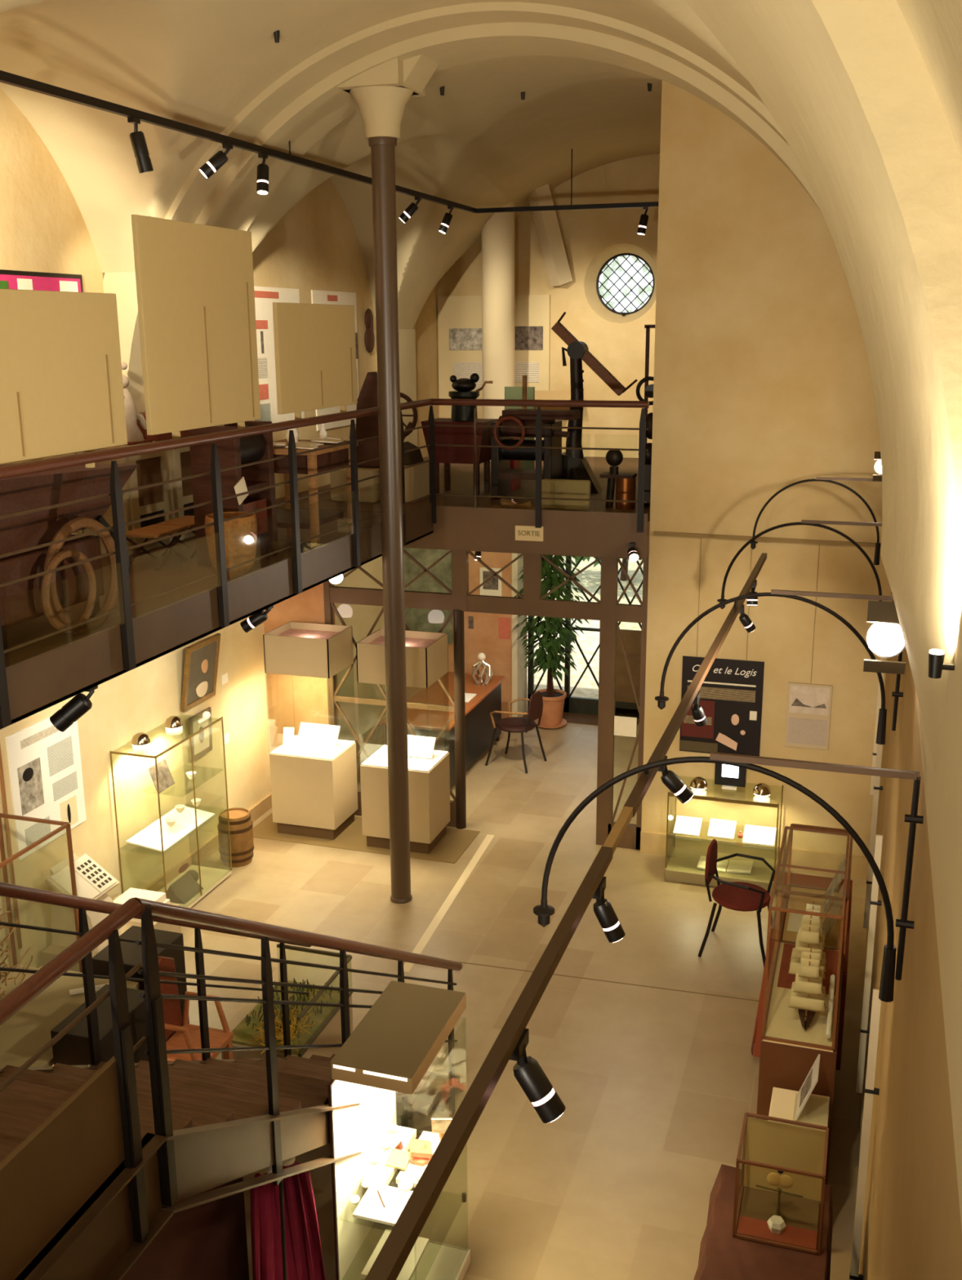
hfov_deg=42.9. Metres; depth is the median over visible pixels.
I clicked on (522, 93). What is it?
ceiling hook
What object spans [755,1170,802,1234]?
figurine
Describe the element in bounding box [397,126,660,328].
arch
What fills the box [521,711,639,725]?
door mat
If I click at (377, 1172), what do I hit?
display slab
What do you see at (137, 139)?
track spotlight
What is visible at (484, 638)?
wall
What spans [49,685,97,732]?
track spotlight
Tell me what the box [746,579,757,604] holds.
track spotlight
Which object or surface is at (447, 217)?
track spotlight
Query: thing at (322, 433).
bottle
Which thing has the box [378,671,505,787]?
desk
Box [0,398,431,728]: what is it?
gallery railing
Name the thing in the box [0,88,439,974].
wall
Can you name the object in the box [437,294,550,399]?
panel board
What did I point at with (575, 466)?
machine
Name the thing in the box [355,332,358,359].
photo
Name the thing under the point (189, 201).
trim
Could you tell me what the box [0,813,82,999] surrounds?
glass case
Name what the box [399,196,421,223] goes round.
track spotlight
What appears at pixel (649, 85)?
ceiling hook
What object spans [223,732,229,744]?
card
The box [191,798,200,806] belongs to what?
cup
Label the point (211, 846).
baseboard
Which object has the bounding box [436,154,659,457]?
wall
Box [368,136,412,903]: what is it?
column
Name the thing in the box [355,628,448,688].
hood
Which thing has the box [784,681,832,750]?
framed print
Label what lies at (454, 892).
trim
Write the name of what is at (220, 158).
track spotlight
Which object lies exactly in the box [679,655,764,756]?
poster
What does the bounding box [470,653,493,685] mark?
wire sculpture
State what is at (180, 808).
cup
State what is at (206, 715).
light
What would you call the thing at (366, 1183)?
shell
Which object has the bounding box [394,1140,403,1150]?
triangle
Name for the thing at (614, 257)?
window
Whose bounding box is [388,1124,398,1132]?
shell
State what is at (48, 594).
wooden cart
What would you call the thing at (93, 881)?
open book
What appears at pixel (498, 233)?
column
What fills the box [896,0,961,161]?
ceiling
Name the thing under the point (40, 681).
beam
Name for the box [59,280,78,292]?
picture
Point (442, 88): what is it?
ceiling hook
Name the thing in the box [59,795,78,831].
picture
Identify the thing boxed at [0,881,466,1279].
staircase
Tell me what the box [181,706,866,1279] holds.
floor
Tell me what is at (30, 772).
picture
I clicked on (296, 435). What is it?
jug
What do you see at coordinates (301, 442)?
loose paper
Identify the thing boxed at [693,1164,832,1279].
stand
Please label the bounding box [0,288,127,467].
display board
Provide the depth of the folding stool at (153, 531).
8.50 m
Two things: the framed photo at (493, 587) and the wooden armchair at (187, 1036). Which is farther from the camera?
the framed photo at (493, 587)
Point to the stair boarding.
(207, 1241)
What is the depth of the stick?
5.57 m
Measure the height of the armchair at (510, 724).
0.840 m
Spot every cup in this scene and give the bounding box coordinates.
[165,817,175,826]
[174,804,185,813]
[186,771,195,779]
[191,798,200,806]
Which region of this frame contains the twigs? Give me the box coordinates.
[0,907,32,998]
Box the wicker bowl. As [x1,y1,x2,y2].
[438,1133,444,1140]
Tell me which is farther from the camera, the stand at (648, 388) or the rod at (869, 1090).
the stand at (648, 388)
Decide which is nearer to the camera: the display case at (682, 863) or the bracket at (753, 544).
the bracket at (753, 544)
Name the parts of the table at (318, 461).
leg, leg, leg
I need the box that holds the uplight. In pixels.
[928,648,954,678]
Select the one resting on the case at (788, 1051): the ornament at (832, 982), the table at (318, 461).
the ornament at (832, 982)
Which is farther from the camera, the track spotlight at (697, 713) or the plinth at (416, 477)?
the plinth at (416, 477)
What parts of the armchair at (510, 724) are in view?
leg, leg, arm, seat, arm, leg, backrest, leg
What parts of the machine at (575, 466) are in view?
handle, handle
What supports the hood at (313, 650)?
attached to the pedestal showcase at (314, 789)
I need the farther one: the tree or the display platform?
the tree
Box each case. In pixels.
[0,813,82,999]
[221,943,353,1059]
[327,980,470,1279]
[664,773,782,894]
[732,1111,828,1255]
[755,826,849,1184]
[773,823,853,970]
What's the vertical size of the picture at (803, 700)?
0.240 m
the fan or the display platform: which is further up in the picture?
the display platform
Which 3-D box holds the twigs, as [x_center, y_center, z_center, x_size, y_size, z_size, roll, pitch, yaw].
[-3.121,1.974,7.643,0.483,0.780,0.856,4,15,17]
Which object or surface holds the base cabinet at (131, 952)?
on the floor at (656, 1087)
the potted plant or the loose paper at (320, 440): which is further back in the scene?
the potted plant
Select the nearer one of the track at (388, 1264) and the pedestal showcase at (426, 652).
the track at (388, 1264)
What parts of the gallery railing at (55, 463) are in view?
post, post, rod, rod, rod, handrail, rod, post, post, post, post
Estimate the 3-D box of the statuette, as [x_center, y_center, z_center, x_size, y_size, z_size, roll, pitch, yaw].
[-2.629,-1.743,9.003,0.260,0.588,0.344,4,15,17]
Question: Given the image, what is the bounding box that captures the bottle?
[319,423,326,439]
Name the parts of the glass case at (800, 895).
corner post, corner post, floor panel, corner post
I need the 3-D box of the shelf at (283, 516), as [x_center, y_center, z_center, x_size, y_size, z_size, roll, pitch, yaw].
[-1.408,-0.917,9.273,0.520,0.040,0.615,4,15,17]
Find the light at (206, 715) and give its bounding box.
[198,711,210,723]
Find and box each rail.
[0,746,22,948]
[653,531,880,546]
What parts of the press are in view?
frame, lever, frame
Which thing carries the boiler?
on the floor at (145, 581)
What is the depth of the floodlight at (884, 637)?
4.66 m
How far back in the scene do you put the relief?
9.99 m
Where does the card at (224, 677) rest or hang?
attached to the wall at (141, 699)
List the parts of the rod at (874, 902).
knob, knob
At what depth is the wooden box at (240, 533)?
7.90 m
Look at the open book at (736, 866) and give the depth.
10.51 m
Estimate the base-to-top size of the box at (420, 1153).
0.075 m
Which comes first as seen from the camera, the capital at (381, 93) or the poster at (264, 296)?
the capital at (381, 93)
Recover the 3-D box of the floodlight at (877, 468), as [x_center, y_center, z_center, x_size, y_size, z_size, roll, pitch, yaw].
[2.834,-1.203,8.482,0.212,0.204,0.150,4,15,17]
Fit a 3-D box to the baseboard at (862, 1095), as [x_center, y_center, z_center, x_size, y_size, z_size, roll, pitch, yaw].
[1.575,3.358,5.188,0.020,0.120,11.550,4,15,17]
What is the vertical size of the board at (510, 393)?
0.958 m
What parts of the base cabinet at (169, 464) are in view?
door, panel, panel, door, panel, panel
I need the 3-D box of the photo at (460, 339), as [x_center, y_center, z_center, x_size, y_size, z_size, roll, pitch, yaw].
[-0.125,-3.860,15.697,0.600,0.270,0.010,4,15,17]
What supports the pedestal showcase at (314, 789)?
on the display platform
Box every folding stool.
[125,524,186,569]
[155,515,196,558]
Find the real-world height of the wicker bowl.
0.050 m
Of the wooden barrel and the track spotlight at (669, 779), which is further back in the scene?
the wooden barrel
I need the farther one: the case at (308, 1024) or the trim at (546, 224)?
the trim at (546, 224)
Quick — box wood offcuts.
[489,497,543,509]
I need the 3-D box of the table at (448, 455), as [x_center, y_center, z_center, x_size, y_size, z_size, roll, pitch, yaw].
[-0.172,-1.811,12.112,0.702,0.720,0.500,4,15,17]
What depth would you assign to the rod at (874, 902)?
6.89 m
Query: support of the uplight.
attached to the wall at (912, 1230)
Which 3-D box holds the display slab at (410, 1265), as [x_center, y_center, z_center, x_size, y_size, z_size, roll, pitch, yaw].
[-0.397,2.873,5.689,0.220,0.020,0.300,4,15,17]
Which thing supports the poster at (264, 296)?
attached to the wall at (141, 699)
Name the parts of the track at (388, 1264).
rail, rail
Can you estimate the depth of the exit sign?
10.55 m
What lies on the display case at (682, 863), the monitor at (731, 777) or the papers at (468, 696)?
the monitor at (731, 777)
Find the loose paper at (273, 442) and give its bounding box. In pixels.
[272,441,286,445]
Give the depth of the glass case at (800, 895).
8.07 m
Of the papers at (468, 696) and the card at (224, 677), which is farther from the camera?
the papers at (468, 696)
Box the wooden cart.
[0,462,137,634]
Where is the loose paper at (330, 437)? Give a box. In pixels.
[316,435,349,439]
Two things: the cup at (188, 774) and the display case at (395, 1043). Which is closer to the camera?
the display case at (395, 1043)
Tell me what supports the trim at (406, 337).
attached to the wall at (141, 699)
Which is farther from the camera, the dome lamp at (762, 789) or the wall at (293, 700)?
the wall at (293, 700)
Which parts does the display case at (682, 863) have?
corner post, round lamp knob, corner post, corner post, corner post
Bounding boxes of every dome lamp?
[130,732,150,746]
[164,715,182,729]
[689,776,706,790]
[752,782,770,796]
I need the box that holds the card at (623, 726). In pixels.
[613,715,636,737]
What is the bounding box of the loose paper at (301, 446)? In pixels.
[285,444,318,448]
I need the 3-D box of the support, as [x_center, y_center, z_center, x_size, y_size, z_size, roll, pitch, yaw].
[-2.881,1.897,8.873,0.400,0.600,0.280,4,15,17]
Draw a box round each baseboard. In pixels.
[37,792,271,968]
[640,830,867,879]
[857,919,869,1274]
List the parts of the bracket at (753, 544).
arm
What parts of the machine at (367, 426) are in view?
frame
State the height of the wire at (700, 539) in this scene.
1.040 m
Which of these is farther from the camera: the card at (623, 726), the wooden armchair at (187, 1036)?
the card at (623, 726)
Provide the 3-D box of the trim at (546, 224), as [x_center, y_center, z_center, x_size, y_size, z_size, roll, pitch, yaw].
[0.764,-5.149,14.797,0.721,1.663,0.200,-9,16,-30]
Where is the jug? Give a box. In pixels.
[285,420,299,442]
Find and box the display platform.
[252,813,479,863]
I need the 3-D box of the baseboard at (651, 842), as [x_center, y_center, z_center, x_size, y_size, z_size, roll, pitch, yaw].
[2.394,1.893,10.785,1.990,0.200,0.030,4,15,17]
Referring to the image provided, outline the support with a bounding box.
[49,853,121,951]
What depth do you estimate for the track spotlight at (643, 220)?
12.51 m
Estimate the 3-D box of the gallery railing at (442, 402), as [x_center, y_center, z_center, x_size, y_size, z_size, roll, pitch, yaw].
[0.465,-1.494,10.404,1.905,1.078,0.068,4,15,17]
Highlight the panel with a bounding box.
[534,391,570,399]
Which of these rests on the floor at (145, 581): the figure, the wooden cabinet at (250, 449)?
the wooden cabinet at (250, 449)
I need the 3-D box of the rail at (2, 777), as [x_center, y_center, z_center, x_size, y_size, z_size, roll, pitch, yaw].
[-3.251,0.983,8.317,0.012,2.450,0.025,4,15,17]
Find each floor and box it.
[1,456,649,665]
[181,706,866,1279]
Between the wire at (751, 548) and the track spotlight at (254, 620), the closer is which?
the track spotlight at (254, 620)
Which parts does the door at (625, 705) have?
panel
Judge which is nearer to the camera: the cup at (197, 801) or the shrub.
the cup at (197, 801)
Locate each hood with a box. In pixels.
[262,621,353,678]
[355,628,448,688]
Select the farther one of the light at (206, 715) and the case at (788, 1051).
the light at (206, 715)
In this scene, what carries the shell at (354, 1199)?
on the display case at (395, 1043)
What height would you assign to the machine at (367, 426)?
0.890 m
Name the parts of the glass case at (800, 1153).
corner post, corner post, panel, corner post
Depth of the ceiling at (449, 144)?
11.13 m
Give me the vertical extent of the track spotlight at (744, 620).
0.141 m
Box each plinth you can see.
[329,466,380,502]
[404,462,429,502]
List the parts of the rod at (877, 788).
knob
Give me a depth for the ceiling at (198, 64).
7.64 m
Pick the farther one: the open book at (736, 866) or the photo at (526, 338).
the photo at (526, 338)
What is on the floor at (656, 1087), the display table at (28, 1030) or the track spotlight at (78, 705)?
the display table at (28, 1030)
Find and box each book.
[44,853,119,899]
[384,1147,409,1170]
[407,734,435,759]
[696,855,753,873]
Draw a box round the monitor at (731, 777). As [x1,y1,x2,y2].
[714,763,746,790]
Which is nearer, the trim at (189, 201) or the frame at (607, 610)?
the trim at (189, 201)
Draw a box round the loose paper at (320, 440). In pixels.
[311,438,342,443]
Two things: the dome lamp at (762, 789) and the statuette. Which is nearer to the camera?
the statuette
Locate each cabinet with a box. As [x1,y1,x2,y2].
[50,983,148,1065]
[76,444,195,555]
[92,925,189,1041]
[109,716,231,908]
[188,421,278,566]
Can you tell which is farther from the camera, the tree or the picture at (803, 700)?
the tree
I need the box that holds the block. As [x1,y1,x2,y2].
[164,869,203,903]
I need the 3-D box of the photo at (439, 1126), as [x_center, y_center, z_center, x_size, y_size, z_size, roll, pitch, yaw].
[-0.189,2.356,5.932,0.100,0.114,0.054,0,14,1]
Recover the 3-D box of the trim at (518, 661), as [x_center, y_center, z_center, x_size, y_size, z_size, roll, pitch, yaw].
[0.466,-0.290,14.767,0.070,2.500,0.430,4,15,17]
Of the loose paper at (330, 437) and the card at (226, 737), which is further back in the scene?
the card at (226, 737)
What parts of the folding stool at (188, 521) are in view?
leg, seat, leg, leg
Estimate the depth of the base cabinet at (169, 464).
9.13 m
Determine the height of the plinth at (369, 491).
0.300 m
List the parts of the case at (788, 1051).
corner post, corner post, corner post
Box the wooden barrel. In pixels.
[217,807,253,866]
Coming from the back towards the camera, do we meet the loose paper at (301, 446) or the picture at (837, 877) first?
the loose paper at (301, 446)
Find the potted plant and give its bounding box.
[511,554,589,728]
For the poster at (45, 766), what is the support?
attached to the wall at (141, 699)
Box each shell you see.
[349,1195,359,1204]
[360,1178,372,1187]
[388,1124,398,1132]
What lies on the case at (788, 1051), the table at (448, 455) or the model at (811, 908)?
the model at (811, 908)
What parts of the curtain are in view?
cord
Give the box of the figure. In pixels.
[737,831,742,838]
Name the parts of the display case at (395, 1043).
panel, lid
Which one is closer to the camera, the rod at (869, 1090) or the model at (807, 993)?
the rod at (869, 1090)
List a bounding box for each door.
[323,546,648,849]
[527,555,643,719]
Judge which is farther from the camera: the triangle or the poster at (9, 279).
the poster at (9, 279)
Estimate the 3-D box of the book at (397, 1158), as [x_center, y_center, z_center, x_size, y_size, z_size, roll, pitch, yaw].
[-0.392,2.465,5.811,0.100,0.020,0.120,3,15,12]
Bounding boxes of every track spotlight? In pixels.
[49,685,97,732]
[127,116,153,173]
[199,143,232,178]
[240,605,273,632]
[256,152,268,194]
[328,573,344,584]
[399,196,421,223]
[438,205,453,233]
[509,1027,565,1123]
[591,876,625,942]
[626,542,639,562]
[636,206,648,235]
[657,755,693,803]
[690,691,707,726]
[738,604,755,632]
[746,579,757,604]
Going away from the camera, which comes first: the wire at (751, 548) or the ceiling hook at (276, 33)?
the ceiling hook at (276, 33)
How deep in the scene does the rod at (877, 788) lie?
8.43 m
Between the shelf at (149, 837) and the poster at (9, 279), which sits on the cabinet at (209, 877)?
the shelf at (149, 837)
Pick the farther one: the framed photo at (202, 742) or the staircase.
the framed photo at (202, 742)
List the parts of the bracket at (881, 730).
arm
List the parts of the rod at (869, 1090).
knob, knob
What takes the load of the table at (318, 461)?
on the floor at (145, 581)
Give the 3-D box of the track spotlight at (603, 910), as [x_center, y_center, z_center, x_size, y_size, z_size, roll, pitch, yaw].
[0.316,0.689,3.095,0.098,0.160,0.070,4,15,17]
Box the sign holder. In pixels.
[795,1053,819,1119]
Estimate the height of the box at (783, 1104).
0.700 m
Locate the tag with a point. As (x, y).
(240, 487)
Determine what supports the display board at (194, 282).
attached to the gallery railing at (55, 463)
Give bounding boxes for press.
[490,375,580,499]
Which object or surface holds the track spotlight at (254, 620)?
attached to the beam
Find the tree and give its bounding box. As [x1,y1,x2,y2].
[598,255,652,312]
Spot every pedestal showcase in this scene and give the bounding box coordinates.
[262,621,357,839]
[355,628,449,853]
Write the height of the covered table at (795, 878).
0.778 m
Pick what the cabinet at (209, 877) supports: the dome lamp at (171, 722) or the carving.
the dome lamp at (171, 722)
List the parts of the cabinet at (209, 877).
corner post, corner post, corner post, corner post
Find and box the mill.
[448,373,493,420]
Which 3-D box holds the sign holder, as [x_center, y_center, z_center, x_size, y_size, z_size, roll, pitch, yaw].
[1.699,2.292,6.245,0.180,0.262,0.240,4,15,17]
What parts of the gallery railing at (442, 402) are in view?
post, post, handrail, rod, rod, rod, post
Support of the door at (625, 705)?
in the wall
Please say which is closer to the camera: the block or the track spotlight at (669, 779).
the track spotlight at (669, 779)
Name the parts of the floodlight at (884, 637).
barn door, barn door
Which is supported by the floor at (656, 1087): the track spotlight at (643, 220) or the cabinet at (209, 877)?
the cabinet at (209, 877)
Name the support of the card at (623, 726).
attached to the frame at (607, 610)
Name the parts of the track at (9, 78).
rail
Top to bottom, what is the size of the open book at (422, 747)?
0.176 m
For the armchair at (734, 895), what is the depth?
9.17 m
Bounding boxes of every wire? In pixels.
[696,538,701,657]
[746,548,751,660]
[810,543,819,683]
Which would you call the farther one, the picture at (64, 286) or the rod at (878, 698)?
the rod at (878, 698)
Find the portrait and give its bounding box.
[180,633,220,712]
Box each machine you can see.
[355,371,423,466]
[551,311,637,493]
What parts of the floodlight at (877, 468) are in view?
barn door, barn door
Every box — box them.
[204,511,257,579]
[408,1138,432,1166]
[768,1087,829,1130]
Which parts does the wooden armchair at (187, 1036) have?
backrest, arm, seat, arm, leg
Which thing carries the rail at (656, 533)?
attached to the wall at (762, 385)
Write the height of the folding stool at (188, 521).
0.253 m
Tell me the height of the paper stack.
0.120 m
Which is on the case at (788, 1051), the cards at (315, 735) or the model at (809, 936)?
the model at (809, 936)
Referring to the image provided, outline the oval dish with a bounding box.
[414,1166,426,1179]
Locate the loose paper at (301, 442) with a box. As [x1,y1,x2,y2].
[295,440,323,445]
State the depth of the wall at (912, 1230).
3.05 m
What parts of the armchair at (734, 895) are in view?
leg, backrest, leg, arm, seat, arm, leg, leg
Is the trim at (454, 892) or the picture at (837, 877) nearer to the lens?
the picture at (837, 877)
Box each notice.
[468,616,473,628]
[498,617,510,639]
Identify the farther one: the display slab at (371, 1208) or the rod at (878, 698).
the rod at (878, 698)
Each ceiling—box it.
[0,0,764,272]
[247,55,662,324]
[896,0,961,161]
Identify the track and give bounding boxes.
[0,70,658,213]
[364,552,766,1279]
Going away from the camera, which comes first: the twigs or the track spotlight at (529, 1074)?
the track spotlight at (529, 1074)
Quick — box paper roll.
[69,983,108,995]
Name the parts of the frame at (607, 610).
rail, rail, post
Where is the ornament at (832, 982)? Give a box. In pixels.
[825,973,835,1038]
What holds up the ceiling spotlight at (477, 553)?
attached to the trim at (566, 532)
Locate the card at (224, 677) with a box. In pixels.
[221,672,227,684]
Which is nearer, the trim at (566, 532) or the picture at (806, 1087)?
the picture at (806, 1087)
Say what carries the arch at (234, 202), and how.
attached to the wall at (141, 699)
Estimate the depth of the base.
8.85 m
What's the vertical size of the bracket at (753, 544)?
0.662 m
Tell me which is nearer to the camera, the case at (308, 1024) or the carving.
the case at (308, 1024)
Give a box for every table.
[0,970,138,1068]
[272,439,357,547]
[420,417,497,495]
[751,871,852,1070]
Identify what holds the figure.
on the display case at (682, 863)
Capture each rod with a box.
[848,988,880,1279]
[855,834,882,1093]
[862,743,882,928]
[869,657,884,795]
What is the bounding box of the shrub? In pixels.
[573,555,641,581]
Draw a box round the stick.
[377,1190,385,1207]
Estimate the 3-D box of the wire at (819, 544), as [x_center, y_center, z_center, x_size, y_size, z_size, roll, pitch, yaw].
[2.767,-0.213,10.129,0.005,1.200,0.004,4,15,17]
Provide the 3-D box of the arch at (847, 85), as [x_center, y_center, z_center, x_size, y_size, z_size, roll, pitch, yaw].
[-1.392,-1.417,4.162,5.820,3.880,1.700,4,15,17]
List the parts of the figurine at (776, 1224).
stem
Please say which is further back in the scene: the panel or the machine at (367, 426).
the panel
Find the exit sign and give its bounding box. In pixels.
[515,524,543,541]
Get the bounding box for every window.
[526,555,643,706]
[595,253,654,316]
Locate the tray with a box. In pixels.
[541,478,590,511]
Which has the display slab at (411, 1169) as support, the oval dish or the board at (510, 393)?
the oval dish
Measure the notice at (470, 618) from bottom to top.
0.150 m
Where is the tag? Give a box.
[233,476,248,505]
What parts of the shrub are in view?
stem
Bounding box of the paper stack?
[112,888,169,922]
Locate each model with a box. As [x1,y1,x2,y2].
[787,915,826,978]
[787,947,826,1030]
[798,901,825,950]
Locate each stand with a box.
[635,324,654,506]
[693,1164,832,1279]
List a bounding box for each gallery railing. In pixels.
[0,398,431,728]
[427,398,648,532]
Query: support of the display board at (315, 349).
attached to the gallery railing at (55, 463)
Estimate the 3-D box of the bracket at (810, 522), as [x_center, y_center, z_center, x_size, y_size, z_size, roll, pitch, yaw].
[2.100,-0.428,7.867,1.135,0.687,0.070,4,15,17]
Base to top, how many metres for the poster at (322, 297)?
1.400 m
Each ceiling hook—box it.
[273,30,279,43]
[440,86,444,95]
[520,91,524,99]
[647,82,652,91]
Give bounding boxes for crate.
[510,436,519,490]
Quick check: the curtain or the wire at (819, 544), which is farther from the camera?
the wire at (819, 544)
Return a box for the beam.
[0,502,433,729]
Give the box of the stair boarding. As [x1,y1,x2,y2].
[120,1177,248,1279]
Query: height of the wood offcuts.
0.105 m
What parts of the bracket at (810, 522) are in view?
arm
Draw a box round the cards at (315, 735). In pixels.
[282,722,340,748]
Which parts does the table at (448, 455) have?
leg, leg, leg, leg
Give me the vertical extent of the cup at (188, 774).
0.055 m
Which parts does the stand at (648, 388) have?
frame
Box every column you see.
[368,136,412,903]
[481,201,514,461]
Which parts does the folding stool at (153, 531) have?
leg, leg, seat, leg, leg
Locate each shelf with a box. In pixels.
[125,806,214,852]
[275,509,342,528]
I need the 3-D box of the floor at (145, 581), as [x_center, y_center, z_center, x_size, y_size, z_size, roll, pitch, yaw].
[-1.320,-0.326,7.994,3.730,0.120,16.700,4,15,17]
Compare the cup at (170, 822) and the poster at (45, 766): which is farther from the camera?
the cup at (170, 822)
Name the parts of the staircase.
panel, rod, rod, handrail, post, post, rod, rod, handrail, post, post, rod, rod, post, post, rod, handrail, rod, post, post, post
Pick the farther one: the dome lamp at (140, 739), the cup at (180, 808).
the cup at (180, 808)
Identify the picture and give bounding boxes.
[0,280,8,288]
[17,278,32,289]
[17,757,44,815]
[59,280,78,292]
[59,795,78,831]
[258,383,268,399]
[788,684,829,715]
[799,1069,812,1106]
[822,884,843,942]
[823,853,845,912]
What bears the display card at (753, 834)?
on the display case at (682, 863)
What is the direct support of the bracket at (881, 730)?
attached to the wall at (912, 1230)
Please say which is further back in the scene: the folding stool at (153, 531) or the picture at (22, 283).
the folding stool at (153, 531)
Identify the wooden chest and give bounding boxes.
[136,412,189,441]
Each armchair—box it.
[157,955,233,1062]
[484,691,546,773]
[697,839,775,966]
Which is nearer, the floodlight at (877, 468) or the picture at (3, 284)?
the picture at (3, 284)
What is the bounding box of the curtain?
[249,1156,325,1279]
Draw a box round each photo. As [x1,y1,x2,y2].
[147,759,174,793]
[187,706,212,762]
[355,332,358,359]
[431,1118,452,1133]
[448,328,482,350]
[479,567,502,596]
[514,326,542,350]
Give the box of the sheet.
[786,912,804,932]
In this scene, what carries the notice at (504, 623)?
attached to the wall at (484, 638)
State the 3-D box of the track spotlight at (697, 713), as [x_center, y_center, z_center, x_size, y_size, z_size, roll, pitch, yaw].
[0.829,0.269,4.682,0.073,0.133,0.088,4,15,17]
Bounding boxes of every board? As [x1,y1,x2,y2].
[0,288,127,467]
[130,214,260,439]
[272,302,357,419]
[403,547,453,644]
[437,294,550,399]
[504,386,534,469]
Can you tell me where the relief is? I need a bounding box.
[177,862,188,873]
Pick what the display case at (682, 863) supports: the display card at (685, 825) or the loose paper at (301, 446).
the display card at (685, 825)
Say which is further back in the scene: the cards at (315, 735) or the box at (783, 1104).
the cards at (315, 735)
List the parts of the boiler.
leg, plate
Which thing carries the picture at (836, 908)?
in the glass case at (800, 895)
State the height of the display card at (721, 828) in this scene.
0.098 m
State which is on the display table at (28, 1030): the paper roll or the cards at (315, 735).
the paper roll
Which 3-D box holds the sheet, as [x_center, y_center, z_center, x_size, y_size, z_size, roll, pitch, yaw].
[2.101,1.858,8.072,0.140,0.004,0.300,4,15,17]
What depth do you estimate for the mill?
11.82 m
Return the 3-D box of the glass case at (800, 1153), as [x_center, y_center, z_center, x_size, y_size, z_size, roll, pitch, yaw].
[1.301,2.345,5.302,0.362,0.381,0.342,4,15,17]
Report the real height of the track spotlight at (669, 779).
0.148 m
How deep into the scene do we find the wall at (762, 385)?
9.97 m
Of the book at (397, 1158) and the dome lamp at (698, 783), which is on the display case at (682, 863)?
the dome lamp at (698, 783)
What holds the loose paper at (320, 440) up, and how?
on the table at (318, 461)
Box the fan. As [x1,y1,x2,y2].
[393,1179,413,1206]
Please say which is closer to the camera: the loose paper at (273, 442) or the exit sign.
the loose paper at (273, 442)
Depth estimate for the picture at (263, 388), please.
11.47 m
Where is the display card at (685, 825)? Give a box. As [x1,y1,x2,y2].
[673,815,702,836]
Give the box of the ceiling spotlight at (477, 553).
[474,551,480,559]
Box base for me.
[41,895,181,972]
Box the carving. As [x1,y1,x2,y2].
[364,308,374,352]
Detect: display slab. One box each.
[352,1182,413,1226]
[360,1229,428,1279]
[361,1125,416,1186]
[395,1130,440,1187]
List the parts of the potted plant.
stem, pot, stem, stem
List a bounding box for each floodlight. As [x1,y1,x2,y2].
[862,600,905,674]
[872,451,881,481]
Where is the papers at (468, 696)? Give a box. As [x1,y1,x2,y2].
[464,693,476,702]
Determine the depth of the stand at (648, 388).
11.00 m
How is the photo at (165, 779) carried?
on the cabinet at (209, 877)
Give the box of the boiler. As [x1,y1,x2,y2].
[599,449,636,509]
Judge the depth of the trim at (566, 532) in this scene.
10.54 m
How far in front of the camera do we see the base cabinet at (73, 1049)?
6.46 m
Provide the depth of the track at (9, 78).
8.30 m
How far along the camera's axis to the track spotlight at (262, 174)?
8.57 m
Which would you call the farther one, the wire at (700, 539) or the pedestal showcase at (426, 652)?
the pedestal showcase at (426, 652)
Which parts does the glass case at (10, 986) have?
corner post, corner post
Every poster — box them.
[0,269,83,292]
[5,715,86,860]
[248,286,304,423]
[311,289,359,431]
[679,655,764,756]
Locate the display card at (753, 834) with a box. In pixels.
[742,824,776,846]
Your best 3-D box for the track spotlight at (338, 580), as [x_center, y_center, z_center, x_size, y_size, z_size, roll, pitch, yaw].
[-1.143,-0.530,9.552,0.130,0.173,0.222,-4,15,-13]
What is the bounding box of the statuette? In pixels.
[120,362,152,445]
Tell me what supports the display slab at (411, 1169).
on the display case at (395, 1043)
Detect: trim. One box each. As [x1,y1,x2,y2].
[102,1,789,413]
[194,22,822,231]
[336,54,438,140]
[375,327,417,446]
[403,834,494,972]
[404,505,648,559]
[454,960,758,1001]
[511,553,527,716]
[528,183,572,286]
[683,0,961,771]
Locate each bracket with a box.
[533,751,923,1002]
[654,589,902,744]
[716,520,893,608]
[750,476,879,564]
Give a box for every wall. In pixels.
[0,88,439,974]
[262,582,338,751]
[406,551,511,718]
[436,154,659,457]
[640,80,891,856]
[859,570,961,1279]
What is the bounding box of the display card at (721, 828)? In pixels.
[707,817,736,839]
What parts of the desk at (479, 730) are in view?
panel, panel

